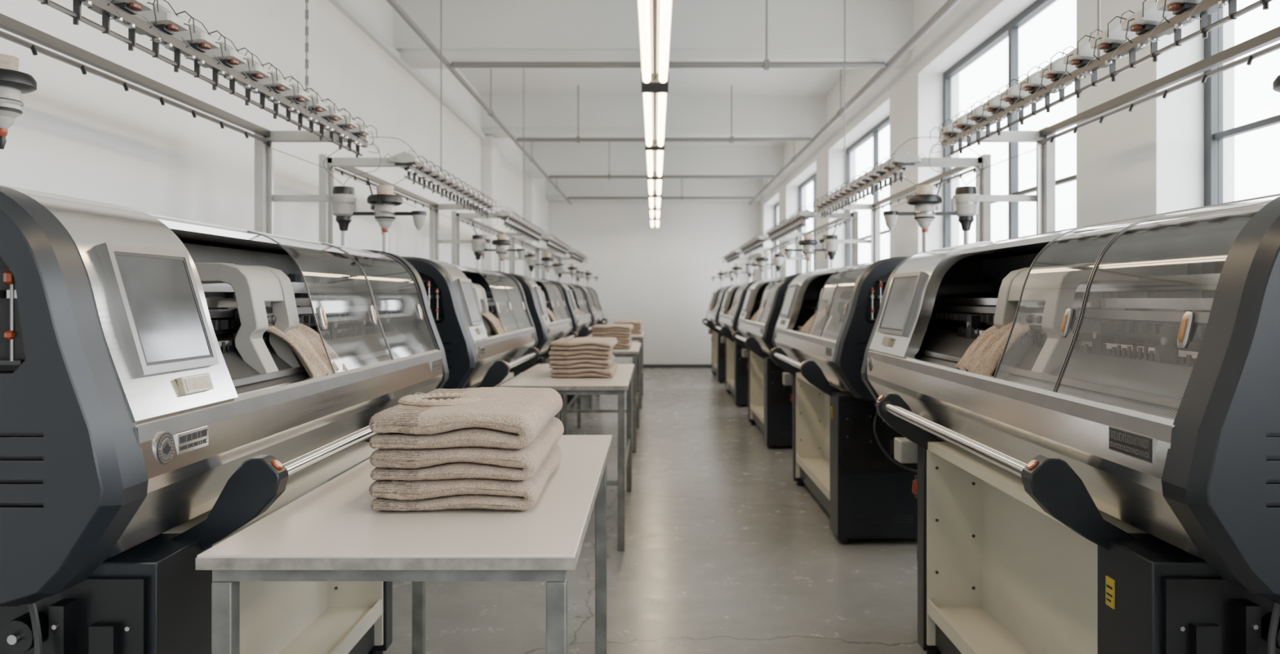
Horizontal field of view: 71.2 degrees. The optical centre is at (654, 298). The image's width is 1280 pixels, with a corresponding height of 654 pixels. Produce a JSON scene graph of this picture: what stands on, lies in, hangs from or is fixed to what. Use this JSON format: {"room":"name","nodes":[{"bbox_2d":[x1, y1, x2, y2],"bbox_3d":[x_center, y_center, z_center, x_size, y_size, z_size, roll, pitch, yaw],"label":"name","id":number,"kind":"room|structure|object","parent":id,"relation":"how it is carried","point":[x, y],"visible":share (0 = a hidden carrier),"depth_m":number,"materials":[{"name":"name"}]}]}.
{"room":"textile factory","nodes":[
{"label":"textile factory","id":0,"kind":"room"},
{"bbox_2d":[0,0,547,279],"bbox_3d":[-2.300,-0.550,7.400,0.300,3.900,21.800,0,0,0],"label":"wall","id":1,"kind":"structure","parent":0,"point":[79,135],"depth_m":4.64,"materials":[{"name":"white paint"}]},
{"bbox_2d":[328,0,485,140],"bbox_3d":[-2.125,-1.990,3.800,0.050,0.060,14.600,0,0,0],"label":"trim","id":2,"kind":"structure","parent":1,"relation":"attached to","point":[342,6],"depth_m":7.31,"materials":[{"name":"paint"}]},
{"bbox_2d":[481,135,500,271],"bbox_3d":[-2.085,-0.310,11.400,0.130,3.420,0.600,0,0,0],"label":"trim","id":3,"kind":"structure","parent":1,"relation":"attached to","point":[491,147],"depth_m":11.10,"materials":[{"name":"white paint"}]},
{"bbox_2d":[524,175,537,277],"bbox_3d":[-2.085,-0.310,15.050,0.130,3.420,0.600,0,0,0],"label":"trim","id":4,"kind":"structure","parent":1,"relation":"attached to","point":[531,183],"depth_m":14.75,"materials":[{"name":"white paint"}]},
{"bbox_2d":[392,0,913,68],"bbox_3d":[-0.015,-2.240,7.530,4.270,0.520,0.380,0,0,0],"label":"beam","id":5,"kind":"structure","parent":1,"relation":"attached to","point":[473,30],"depth_m":7.34,"materials":[{"name":"paint"}]},
{"bbox_2d":[480,95,826,137],"bbox_3d":[-0.015,-2.270,11.230,4.270,0.460,0.380,0,0,0],"label":"beam","id":6,"kind":"structure","parent":1,"relation":"attached to","point":[544,116],"depth_m":11.04,"materials":[{"name":"paint"}]},
{"bbox_2d":[524,146,783,177],"bbox_3d":[-0.015,-2.260,14.880,4.270,0.480,0.380,0,0,0],"label":"beam","id":7,"kind":"structure","parent":1,"relation":"attached to","point":[553,160],"depth_m":14.69,"materials":[{"name":"paint"}]},
{"bbox_2d":[545,177,763,200],"bbox_3d":[-0.015,-2.225,17.730,4.270,0.550,0.380,0,0,0],"label":"beam","id":8,"kind":"structure","parent":1,"relation":"attached to","point":[570,187],"depth_m":17.54,"materials":[{"name":"paint"}]},
{"bbox_2d":[457,68,848,146],"bbox_3d":[0.035,-2.575,7.400,4.970,0.150,21.800,0,0,0],"label":"ceiling","id":9,"kind":"structure","parent":0,"point":[504,82],"depth_m":10.43,"materials":[{"name":"paint"}]},
{"bbox_2d":[305,0,308,109],"bbox_3d":[-1.350,-1.615,3.470,0.013,1.770,0.013,0,0,0],"label":"suspension chain","id":10,"kind":"object","parent":9,"relation":"hanging from","point":[306,1],"visible":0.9,"depth_m":3.47,"materials":[{"name":"grey paint"}]},
{"bbox_2d":[440,0,441,170],"bbox_3d":[-1.350,-1.615,5.650,0.010,1.770,0.010,0,0,0],"label":"suspension rod","id":11,"kind":"object","parent":9,"relation":"hanging from","point":[440,0],"visible":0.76,"depth_m":5.65,"materials":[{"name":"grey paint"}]},
{"bbox_2d":[386,0,572,204],"bbox_3d":[-1.650,-2.165,8.950,0.060,0.670,17.300,0,0,0],"label":"ceiling pipe","id":12,"kind":"object","parent":9,"relation":"hanging from","point":[393,3],"visible":0.87,"depth_m":7.66,"materials":[{"name":"grey metal"}]},
{"bbox_2d":[523,68,524,219],"bbox_3d":[-1.350,-1.615,9.200,0.010,1.770,0.010,0,0,0],"label":"suspension rod","id":13,"kind":"object","parent":9,"relation":"hanging from","point":[523,68],"visible":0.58,"depth_m":9.20,"materials":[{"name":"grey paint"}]},
{"bbox_2d":[644,146,664,177],"bbox_3d":[0.000,-1.937,9.250,0.180,1.125,1.836,0,0,0],"label":"ceiling light","id":14,"kind":"object","parent":9,"relation":"hanging from","point":[655,155],"visible":0.7,"depth_m":9.10,"materials":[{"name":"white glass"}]},
{"bbox_2d":[648,195,661,208],"bbox_3d":[0.000,-1.937,13.000,0.180,1.125,1.536,0,0,0],"label":"ceiling light","id":15,"kind":"object","parent":9,"relation":"hanging from","point":[654,200],"visible":0.66,"depth_m":12.91,"materials":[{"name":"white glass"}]},
{"bbox_2d":[648,208,660,218],"bbox_3d":[0.000,-1.937,14.755,0.180,1.125,1.446,0,0,0],"label":"ceiling light","id":16,"kind":"object","parent":9,"relation":"hanging from","point":[654,212],"visible":0.73,"depth_m":14.76,"materials":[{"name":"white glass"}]},
{"bbox_2d":[649,218,659,227],"bbox_3d":[0.000,-1.937,16.625,0.180,1.125,1.586,0,0,0],"label":"ceiling light","id":17,"kind":"object","parent":9,"relation":"hanging from","point":[654,222],"visible":0.68,"depth_m":16.60,"materials":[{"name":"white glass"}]},
{"bbox_2d":[637,0,672,83],"bbox_3d":[0.000,-1.937,4.665,0.180,1.125,2.166,0,0,0],"label":"ceiling light","id":18,"kind":"object","parent":9,"relation":"hanging from","point":[655,16],"visible":1,"depth_m":4.81,"materials":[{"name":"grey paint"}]},
{"bbox_2d":[641,83,668,146],"bbox_3d":[0.000,-1.937,7.065,0.180,1.125,2.166,0,0,0],"label":"ceiling light","id":19,"kind":"object","parent":9,"relation":"hanging from","point":[655,95],"visible":0.85,"depth_m":6.72,"materials":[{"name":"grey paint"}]},
{"bbox_2d":[647,176,662,195],"bbox_3d":[0.000,-1.937,11.185,0.180,1.125,1.566,0,0,0],"label":"ceiling light","id":20,"kind":"object","parent":9,"relation":"hanging from","point":[655,183],"visible":0.74,"depth_m":11.09,"materials":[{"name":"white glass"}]},
{"bbox_2d":[567,177,753,199],"bbox_3d":[0.105,-2.163,16.600,3.450,0.675,0.064,0,0,0],"label":"pipe","id":21,"kind":"object","parent":9,"relation":"hanging from","point":[682,197],"visible":0.8,"depth_m":16.58,"materials":[{"name":"grey metal"}]},
{"bbox_2d":[548,142,774,179],"bbox_3d":[0.105,-2.163,13.700,3.450,0.675,0.064,0,0,0],"label":"pipe","id":22,"kind":"object","parent":9,"relation":"hanging from","point":[609,176],"visible":0.74,"depth_m":13.68,"materials":[{"name":"grey metal"}]},
{"bbox_2d":[516,84,811,142],"bbox_3d":[0.105,-2.163,10.500,3.450,0.675,0.064,0,0,0],"label":"pipe","id":23,"kind":"object","parent":9,"relation":"hanging from","point":[578,140],"visible":0.9,"depth_m":10.48,"materials":[{"name":"grey metal"}]},
{"bbox_2d":[450,0,884,70],"bbox_3d":[0.105,-2.163,7.130,3.450,0.675,0.064,0,0,0],"label":"pipe","id":24,"kind":"object","parent":9,"relation":"hanging from","point":[766,64],"visible":0.83,"depth_m":7.11,"materials":[{"name":"grey metal"}]},
{"bbox_2d":[844,0,845,186],"bbox_3d":[1.350,-1.615,6.360,0.010,1.770,0.010,0,0,0],"label":"suspension rod","id":25,"kind":"object","parent":9,"relation":"hanging from","point":[844,0],"visible":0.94,"depth_m":6.36,"materials":[{"name":"grey paint"}]},
{"bbox_2d":[748,0,960,204],"bbox_3d":[1.870,-2.161,8.950,0.076,0.678,17.300,0,0,0],"label":"ceiling pipe","id":26,"kind":"object","parent":9,"relation":"hanging from","point":[948,5],"visible":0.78,"depth_m":7.61,"materials":[{"name":"grey metal"}]},
{"bbox_2d":[1097,0,1100,57],"bbox_3d":[1.350,-1.615,2.720,0.010,1.770,0.010,0,0,0],"label":"suspension rod","id":27,"kind":"object","parent":9,"relation":"hanging from","point":[1098,1],"visible":0.67,"depth_m":2.72,"materials":[{"name":"grey paint"}]},
{"bbox_2d":[547,200,759,364],"bbox_3d":[0.150,-0.550,18.150,4.600,3.900,0.300,0,0,0],"label":"wall","id":28,"kind":"structure","parent":0,"point":[660,277],"depth_m":18.00,"materials":[{"name":"white paint"}]},
{"bbox_2d":[643,364,711,368],"bbox_3d":[-0.015,1.365,17.990,4.270,0.070,0.020,0,0,0],"label":"baseboard","id":29,"kind":"structure","parent":28,"relation":"attached to","point":[645,366],"depth_m":17.98,"materials":[{"name":"grey paint"}]},
{"bbox_2d":[383,368,926,653],"bbox_3d":[0.035,1.450,7.400,4.970,0.100,21.800,0,0,0],"label":"floor","id":30,"kind":"structure","parent":0,"point":[724,553],"depth_m":4.53,"materials":[{"name":"concrete"}]},
{"bbox_2d":[0,0,448,653],"bbox_3d":[-1.351,0.294,3.276,0.989,2.212,3.349,0,0,0],"label":"machine","id":31,"kind":"object","parent":30,"relation":"on","point":[169,386],"visible":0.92,"depth_m":2.04,"materials":[{"name":"metal"}]},
{"bbox_2d":[195,435,612,653],"bbox_3d":[-0.503,0.940,2.405,0.708,0.920,1.473,0,0,0],"label":"work table","id":32,"kind":"object","parent":30,"relation":"on","point":[332,532],"visible":0.79,"depth_m":1.77,"materials":[{"name":"laminate"}]},
{"bbox_2d":[368,443,561,511],"bbox_3d":[-0.455,0.444,2.298,0.384,0.072,0.632,0,0,0],"label":"sweater","id":33,"kind":"object","parent":32,"relation":"on","point":[451,493],"visible":0.46,"depth_m":2.00,"materials":[{"name":"beige fabric"}]},
{"bbox_2d":[369,416,564,479],"bbox_3d":[-0.453,0.374,2.300,0.384,0.074,0.633,0,0,0],"label":"sweater","id":34,"kind":"object","parent":33,"relation":"on","point":[460,462],"visible":0.5,"depth_m":2.00,"materials":[{"name":"beige fabric"}]},
{"bbox_2d":[368,386,562,448],"bbox_3d":[-0.456,0.293,2.300,0.383,0.096,0.634,0,0,0],"label":"sweater","id":35,"kind":"object","parent":34,"relation":"on","point":[500,417],"visible":1,"depth_m":2.01,"materials":[{"name":"beige fabric"}]},
{"bbox_2d":[319,150,540,438],"bbox_3d":[-1.351,0.294,6.476,0.989,2.212,3.349,0,0,0],"label":"machine","id":36,"kind":"object","parent":30,"relation":"on","point":[482,318],"visible":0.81,"depth_m":5.28,"materials":[{"name":"grey metal"}]},
{"bbox_2d":[451,208,577,421],"bbox_3d":[-1.351,0.294,9.676,0.989,2.212,3.349,0,0,0],"label":"machine","id":37,"kind":"object","parent":30,"relation":"on","point":[549,313],"visible":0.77,"depth_m":8.75,"materials":[{"name":"grey metal"}]},
{"bbox_2d":[509,234,595,407],"bbox_3d":[-1.351,0.294,12.876,0.989,2.212,3.349,0,0,0],"label":"machine","id":38,"kind":"object","parent":30,"relation":"on","point":[574,295],"visible":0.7,"depth_m":12.12,"materials":[{"name":"grey metal"}]},
{"bbox_2d":[499,364,634,551],"bbox_3d":[-0.503,0.940,5.730,0.708,0.920,1.603,0,0,0],"label":"work table","id":39,"kind":"object","parent":30,"relation":"on","point":[539,375],"visible":0.62,"depth_m":5.00,"materials":[{"name":"laminate"}]},
{"bbox_2d":[551,362,617,377],"bbox_3d":[-0.439,0.451,5.661,0.383,0.057,0.629,0,0,0],"label":"sweater","id":40,"kind":"object","parent":39,"relation":"on","point":[580,371],"visible":0.71,"depth_m":5.36,"materials":[{"name":"beige fabric"}]},
{"bbox_2d":[548,354,614,368],"bbox_3d":[-0.455,0.396,5.672,0.381,0.057,0.632,0,0,0],"label":"sweater","id":41,"kind":"object","parent":40,"relation":"on","point":[577,362],"visible":0.77,"depth_m":5.37,"materials":[{"name":"beige fabric"}]},
{"bbox_2d":[548,347,613,359],"bbox_3d":[-0.459,0.341,5.675,0.379,0.058,0.634,0,0,-1],"label":"sweater","id":42,"kind":"object","parent":41,"relation":"on","point":[580,353],"visible":0.8,"depth_m":5.37,"materials":[{"name":"beige fabric"}]},
{"bbox_2d":[550,337,617,350],"bbox_3d":[-0.439,0.286,5.669,0.383,0.058,0.630,0,0,1],"label":"sweater","id":43,"kind":"object","parent":42,"relation":"on","point":[577,343],"visible":1,"depth_m":5.37,"materials":[{"name":"beige fabric"}]},
{"bbox_2d":[541,248,608,336],"bbox_3d":[-1.351,0.294,16.076,0.989,2.212,3.349,0,0,0],"label":"machine","id":44,"kind":"object","parent":30,"relation":"on","point":[593,304],"visible":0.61,"depth_m":15.59,"materials":[{"name":"grey metal"}]},
{"bbox_2d":[562,342,640,452],"bbox_3d":[-0.503,0.940,8.900,0.708,0.920,1.603,0,0,0],"label":"work table","id":45,"kind":"object","parent":30,"relation":"on","point":[633,352],"visible":0.56,"depth_m":8.12,"materials":[{"name":"metal"}]},
{"bbox_2d":[613,341,632,348],"bbox_3d":[-0.416,0.451,8.718,0.383,0.057,0.629,0,0,0],"label":"sweater","id":46,"kind":"object","parent":45,"relation":"on","point":[619,345],"visible":0.4,"depth_m":8.42,"materials":[{"name":"beige fabric"}]},
{"bbox_2d":[612,335,631,342],"bbox_3d":[-0.420,0.396,8.713,0.381,0.057,0.632,0,0,0],"label":"sweater","id":47,"kind":"object","parent":46,"relation":"on","point":[620,340],"visible":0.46,"depth_m":8.41,"materials":[{"name":"beige fabric"}]},
{"bbox_2d":[591,330,631,337],"bbox_3d":[-0.420,0.341,8.710,0.379,0.058,0.634,0,0,-1],"label":"sweater","id":48,"kind":"object","parent":47,"relation":"on","point":[611,333],"visible":0.82,"depth_m":8.40,"materials":[{"name":"beige fabric"}]},
{"bbox_2d":[591,324,633,331],"bbox_3d":[-0.406,0.286,8.716,0.383,0.058,0.630,0,0,1],"label":"sweater","id":49,"kind":"object","parent":48,"relation":"on","point":[598,327],"visible":1,"depth_m":8.42,"materials":[{"name":"beige fabric"}]},
{"bbox_2d":[586,331,644,408],"bbox_3d":[-0.503,0.940,12.100,0.708,0.920,1.603,0,0,0],"label":"work table","id":50,"kind":"object","parent":30,"relation":"on","point":[639,337],"visible":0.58,"depth_m":11.32,"materials":[{"name":"metal"}]},
{"bbox_2d":[631,328,642,333],"bbox_3d":[-0.363,0.451,12.268,0.383,0.057,0.629,0,0,0],"label":"sweater","id":51,"kind":"object","parent":50,"relation":"on","point":[635,331],"visible":0.45,"depth_m":11.96,"materials":[{"name":"beige fabric"}]},
{"bbox_2d":[632,324,641,329],"bbox_3d":[-0.371,0.396,12.267,0.381,0.057,0.632,0,0,0],"label":"sweater","id":52,"kind":"object","parent":51,"relation":"on","point":[635,327],"visible":0.34,"depth_m":11.97,"materials":[{"name":"beige fabric"}]},
{"bbox_2d":[613,320,641,325],"bbox_3d":[-0.374,0.341,12.267,0.379,0.058,0.634,0,0,-1],"label":"sweater","id":53,"kind":"object","parent":52,"relation":"on","point":[633,322],"visible":0.9,"depth_m":11.97,"materials":[{"name":"beige fabric"}]},
{"bbox_2d":[702,248,768,383],"bbox_3d":[1.351,0.294,16.076,0.989,2.212,3.349,0,0,0],"label":"machine","id":54,"kind":"object","parent":30,"relation":"on","point":[718,353],"visible":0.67,"depth_m":15.40,"materials":[{"name":"grey metal"}]},
{"bbox_2d":[713,234,800,407],"bbox_3d":[1.351,0.294,12.876,0.989,2.212,3.349,0,0,0],"label":"machine","id":55,"kind":"object","parent":30,"relation":"on","point":[736,370],"visible":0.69,"depth_m":12.05,"materials":[{"name":"grey metal"}]},
{"bbox_2d":[732,208,858,448],"bbox_3d":[1.351,0.294,9.676,0.989,2.212,3.349,0,0,0],"label":"machine","id":56,"kind":"object","parent":30,"relation":"on","point":[770,403],"visible":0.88,"depth_m":8.51,"materials":[{"name":"grey metal"}]},
{"bbox_2d":[769,151,991,543],"bbox_3d":[1.351,0.294,6.476,0.989,2.212,3.349,0,0,0],"label":"machine","id":57,"kind":"object","parent":30,"relation":"on","point":[843,450],"visible":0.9,"depth_m":5.13,"materials":[{"name":"grey metal"}]},
{"bbox_2d":[861,0,1279,653],"bbox_3d":[1.351,0.294,3.276,0.989,2.212,3.349,0,0,0],"label":"machine","id":58,"kind":"object","parent":30,"relation":"on","point":[1101,475],"visible":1,"depth_m":2.50,"materials":[{"name":"metal"}]},
{"bbox_2d":[911,474,917,498],"bbox_3d":[1.058,0.755,3.570,0.064,0.090,0.060,0,0,0],"label":"switch","id":59,"kind":"object","parent":58,"relation":"attached to","point":[914,489],"depth_m":3.56,"materials":[{"name":"red plastic"}]},
{"bbox_2d":[760,0,1234,279],"bbox_3d":[2.285,-0.550,7.250,0.330,3.900,21.500,0,0,0],"label":"wall","id":60,"kind":"structure","parent":0,"point":[1148,159],"depth_m":5.53,"materials":[{"name":"white paint"}]},
{"bbox_2d":[773,201,778,278],"bbox_3d":[2.345,-0.780,16.350,0.050,2.060,2.100,0,0,0],"label":"window","id":61,"kind":"structure","parent":60,"relation":"in","point":[775,206],"depth_m":17.35,"materials":[{"name":"grey paint"}]},
{"bbox_2d":[798,172,816,273],"bbox_3d":[2.345,-0.780,13.100,0.050,2.060,2.700,0,0,0],"label":"window","id":62,"kind":"structure","parent":60,"relation":"in","point":[813,178],"depth_m":13.19,"materials":[{"name":"grey paint"}]},
{"bbox_2d":[844,115,889,266],"bbox_3d":[2.345,-0.780,9.490,0.050,2.060,2.820,0,0,0],"label":"window","id":63,"kind":"structure","parent":60,"relation":"in","point":[874,132],"depth_m":9.81,"materials":[{"name":"grey paint"}]},
{"bbox_2d":[942,0,1075,248],"bbox_3d":[2.345,-0.780,5.850,0.050,2.060,2.700,0,0,0],"label":"window","id":64,"kind":"structure","parent":60,"relation":"in","point":[1011,29],"depth_m":5.84,"materials":[{"name":"grey paint"}]},
{"bbox_2d":[1204,7,1279,205],"bbox_3d":[2.345,-0.780,2.340,0.050,2.060,2.880,0,0,0],"label":"window","id":65,"kind":"structure","parent":60,"relation":"in","point":[1214,135],"depth_m":3.73,"materials":[{"name":"grey paint"}]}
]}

